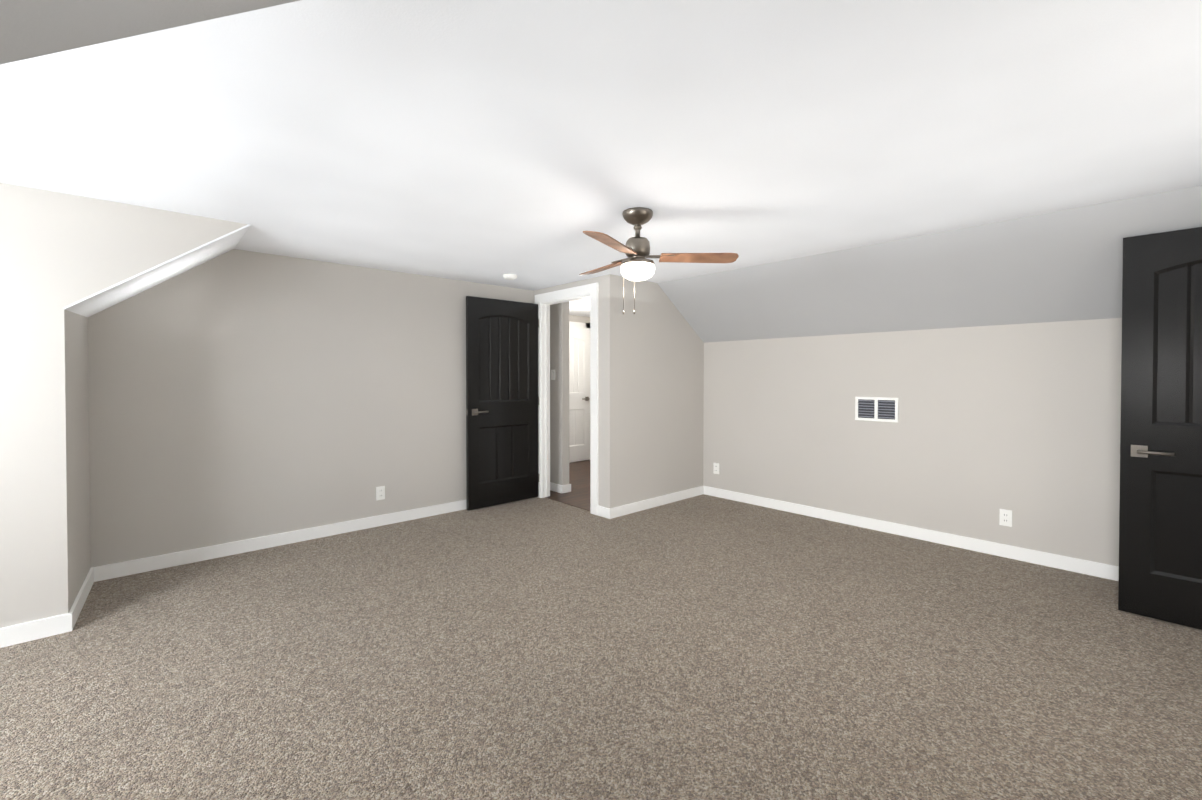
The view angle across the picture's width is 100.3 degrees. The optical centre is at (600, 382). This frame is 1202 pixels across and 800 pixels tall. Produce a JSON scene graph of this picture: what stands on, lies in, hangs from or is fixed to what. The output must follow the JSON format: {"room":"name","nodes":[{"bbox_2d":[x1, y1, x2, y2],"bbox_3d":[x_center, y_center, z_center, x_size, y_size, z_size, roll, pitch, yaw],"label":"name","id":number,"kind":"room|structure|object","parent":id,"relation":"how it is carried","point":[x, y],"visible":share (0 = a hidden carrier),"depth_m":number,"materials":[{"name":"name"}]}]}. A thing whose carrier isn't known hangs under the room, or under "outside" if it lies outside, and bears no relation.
{"room":"empty attic bedroom","nodes":[
{"label":"empty attic bedroom","id":0,"kind":"room"},
{"bbox_2d":[0,183,247,627],"bbox_3d":[-3.251,0.130,2.532,2.370,2.250,0.781,-1,1,-43],"label":"wall","id":1,"kind":"structure","parent":0,"point":[59,252],"depth_m":2.49,"materials":[{"name":"beige paint"}]},
{"bbox_2d":[0,606,79,647],"bbox_3d":[-3.216,1.217,2.037,1.474,0.090,0.014,-1,1,-43],"label":"baseboard","id":2,"kind":"structure","parent":1,"relation":"attached to","point":[34,630],"depth_m":2.45,"materials":[{"name":"white paint"}]},
{"bbox_2d":[72,567,99,613],"bbox_3d":[-2.925,1.207,2.829,0.054,0.090,0.720,-1,1,-43],"label":"baseboard","id":3,"kind":"structure","parent":1,"relation":"attached to","point":[93,575],"depth_m":2.90,"materials":[{"name":"white paint"}]},
{"bbox_2d":[96,500,466,580],"bbox_3d":[-1.939,1.189,4.251,3.350,0.090,0.040,-1,1,-43],"label":"baseboard","id":4,"kind":"structure","parent":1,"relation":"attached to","point":[120,569],"depth_m":3.73,"materials":[{"name":"white paint"}]},
{"bbox_2d":[0,0,299,64],"bbox_3d":[-0.030,-0.675,0.128,0.860,0.799,1.940,-1,1,-43],"label":"ceiling","id":5,"kind":"structure","parent":0,"point":[32,28],"depth_m":0.72,"materials":[{"name":"white paint"}]},
{"bbox_2d":[64,224,250,316],"bbox_3d":[-2.727,-0.712,3.067,0.860,0.799,0.876,-1,1,-43],"label":"ceiling slope","id":6,"kind":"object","parent":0,"point":[104,299],"visible":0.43,"depth_m":2.97,"materials":[{"name":"white paint"}]},
{"bbox_2d":[88,249,533,566],"bbox_3d":[-1.986,0.108,4.289,3.550,2.250,0.100,-1,1,-43],"label":"wall","id":7,"kind":"structure","parent":0,"point":[236,395],"depth_m":3.76,"materials":[{"name":"beige paint"}]},
{"bbox_2d":[376,486,384,500],"bbox_3d":[-1.894,0.953,4.310,0.070,0.115,0.010,-1,1,-43],"label":"outlet","id":8,"kind":"object","parent":7,"relation":"attached to","point":[380,492],"visible":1,"depth_m":4.31,"materials":[{"name":"white plastic"}]},
{"bbox_2d":[466,296,539,510],"bbox_3d":[-0.968,0.197,5.028,0.821,2.030,0.148,-1,1,-43],"label":"door","id":9,"kind":"structure","parent":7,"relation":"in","point":[502,400],"depth_m":4.99,"materials":[{"name":"black paint"}]},
{"bbox_2d":[550,302,570,484],"bbox_3d":[-0.617,0.090,5.762,0.100,2.250,0.680,-1,1,-43],"label":"wall","id":10,"kind":"structure","parent":0,"point":[560,317],"depth_m":5.53,"materials":[{"name":"beige paint"}]},
{"bbox_2d":[551,370,554,379],"bbox_3d":[-0.536,-0.083,5.590,0.010,0.115,0.070,-1,1,-43],"label":"light switch","id":11,"kind":"object","parent":10,"relation":"attached to","point":[552,374],"visible":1,"depth_m":5.58,"materials":[{"name":"white plastic"}]},
{"bbox_2d":[550,482,567,492],"bbox_3d":[-0.643,1.168,5.742,0.044,0.086,0.694,-1,1,-43],"label":"baseboard","id":12,"kind":"structure","parent":10,"relation":"attached to","point":[558,488],"depth_m":5.52,"materials":[{"name":"white paint"}]},
{"bbox_2d":[545,460,589,510],"bbox_3d":[0.040,1.266,6.311,2.290,0.124,2.480,-1,1,-43],"label":"floor","id":13,"kind":"structure","parent":0,"point":[578,495],"depth_m":5.67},
{"bbox_2d":[534,276,601,505],"bbox_3d":[-0.823,0.092,5.573,0.100,2.250,2.580,-1,1,-43],"label":"wall","id":14,"kind":"structure","parent":0,"point":[572,284],"depth_m":4.62,"materials":[{"name":"beige paint"}]},
{"bbox_2d":[535,282,598,514],"bbox_3d":[-0.319,0.152,5.025,0.140,2.145,0.988,-1,1,-43],"label":"door frame","id":15,"kind":"structure","parent":14,"relation":"attached to","point":[544,301],"depth_m":5.17,"materials":[{"name":"white paint"}]},
{"bbox_2d":[571,315,589,322],"bbox_3d":[-0.818,0.071,7.260,2.190,2.250,0.100,-1,1,-43],"label":"wall","id":16,"kind":"structure","parent":0,"point":[582,319],"depth_m":7.64,"materials":[{"name":"beige paint"}]},
{"bbox_2d":[569,321,589,327],"bbox_3d":[-0.516,0.142,7.457,0.940,2.096,0.020,-1,1,-43],"label":"door frame","id":17,"kind":"structure","parent":16,"relation":"attached to","point":[579,324],"depth_m":7.61,"materials":[{"name":"white paint"}]},
{"bbox_2d":[569,326,589,462],"bbox_3d":[-0.458,0.183,7.389,0.771,2.000,0.148,-1,1,-43],"label":"hall door","id":18,"kind":"structure","parent":16,"relation":"in","point":[579,393],"depth_m":7.50,"materials":[{"name":"paint"}]},
{"bbox_2d":[0,494,1201,799],"bbox_3d":[-0.238,1.318,2.311,6.490,0.120,5.400,-1,1,-43],"label":"floor carpet","id":19,"kind":"object","parent":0,"point":[702,646],"visible":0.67,"depth_m":2.17,"materials":[{"name":"beige carpet"}]},
{"bbox_2d":[0,0,1201,316],"bbox_3d":[-0.413,-1.021,3.071,7.300,0.140,6.800,-1,1,-43],"label":"ceiling","id":20,"kind":"structure","parent":0,"point":[526,142],"depth_m":1.81,"materials":[{"name":"white paint"}]},
{"bbox_2d":[503,274,516,279],"bbox_3d":[-0.824,-0.950,4.541,0.128,0.039,0.128,-1,1,-43],"label":"smoke detector","id":21,"kind":"object","parent":20,"relation":"attached to","point":[510,276],"visible":1,"depth_m":4.50,"materials":[{"name":"white plastic"}]},
{"bbox_2d":[579,207,738,314],"bbox_3d":[0.119,-0.665,2.831,0.979,0.567,0.955,-1,1,-43],"label":"ceiling fan","id":22,"kind":"object","parent":20,"relation":"hanging from","point":[636,265],"visible":1,"depth_m":2.75,"materials":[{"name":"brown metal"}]},
{"bbox_2d":[602,274,703,507],"bbox_3d":[0.938,0.095,5.370,2.420,2.250,0.100,-1,1,-43],"label":"wall","id":23,"kind":"structure","parent":0,"point":[652,392],"depth_m":4.86,"materials":[{"name":"beige paint"}]},
{"bbox_2d":[604,486,703,518],"bbox_3d":[0.591,1.180,4.988,1.404,0.090,0.014,-1,1,-43],"label":"baseboard","id":24,"kind":"structure","parent":23,"relation":"attached to","point":[609,513],"depth_m":4.89,"materials":[{"name":"white paint"}]},
{"bbox_2d":[703,318,1121,565],"bbox_3d":[2.548,0.382,3.988,0.100,1.710,4.121,-1,1,-43],"label":"wall","id":25,"kind":"structure","parent":0,"point":[1022,422],"depth_m":3.84,"materials":[{"name":"beige paint"}]},
{"bbox_2d":[713,463,718,473],"bbox_3d":[1.230,0.920,5.350,0.010,0.115,0.070,-1,1,-43],"label":"outlet","id":26,"kind":"object","parent":25,"relation":"attached to","point":[715,468],"visible":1,"depth_m":5.35,"materials":[{"name":"white plastic"}]},
{"bbox_2d":[855,397,898,422],"bbox_3d":[2.294,0.225,4.180,0.012,0.200,0.330,-1,1,-43],"label":"air vent","id":27,"kind":"object","parent":25,"relation":"in","point":[883,409],"visible":1,"depth_m":4.17,"materials":[{"name":"white plastic"}]},
{"bbox_2d":[704,486,1118,580],"bbox_3d":[2.462,1.192,4.007,0.014,0.090,3.990,-1,1,-43],"label":"baseboard","id":28,"kind":"structure","parent":25,"relation":"attached to","point":[1092,568],"depth_m":3.85,"materials":[{"name":"white paint"}]},
{"bbox_2d":[999,509,1011,526],"bbox_3d":[2.873,0.963,3.560,0.010,0.115,0.070,-1,1,-43],"label":"outlet","id":29,"kind":"object","parent":25,"relation":"attached to","point":[1005,517],"visible":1,"depth_m":3.56,"materials":[{"name":"white plastic"}]},
{"bbox_2d":[657,185,1201,342],"bbox_3d":[2.239,-0.722,3.756,0.890,0.796,4.217,-1,1,-43],"label":"ceiling","id":30,"kind":"structure","parent":0,"point":[1062,265],"depth_m":3.46,"materials":[{"name":"white paint"}]},
{"bbox_3d":[2.117,0.151,0.861,4.960,2.250,0.100,-1,1,-43],"label":"wall","id":31,"kind":"structure","parent":0,"visible":0},
{"bbox_2d":[1118,227,1201,629],"bbox_3d":[3.107,0.235,2.430,0.148,2.020,0.822,-1,1,-43],"label":"door","id":32,"kind":"structure","parent":31,"relation":"in","point":[1160,543],"depth_m":2.61,"materials":[{"name":"black paint"}]}
]}

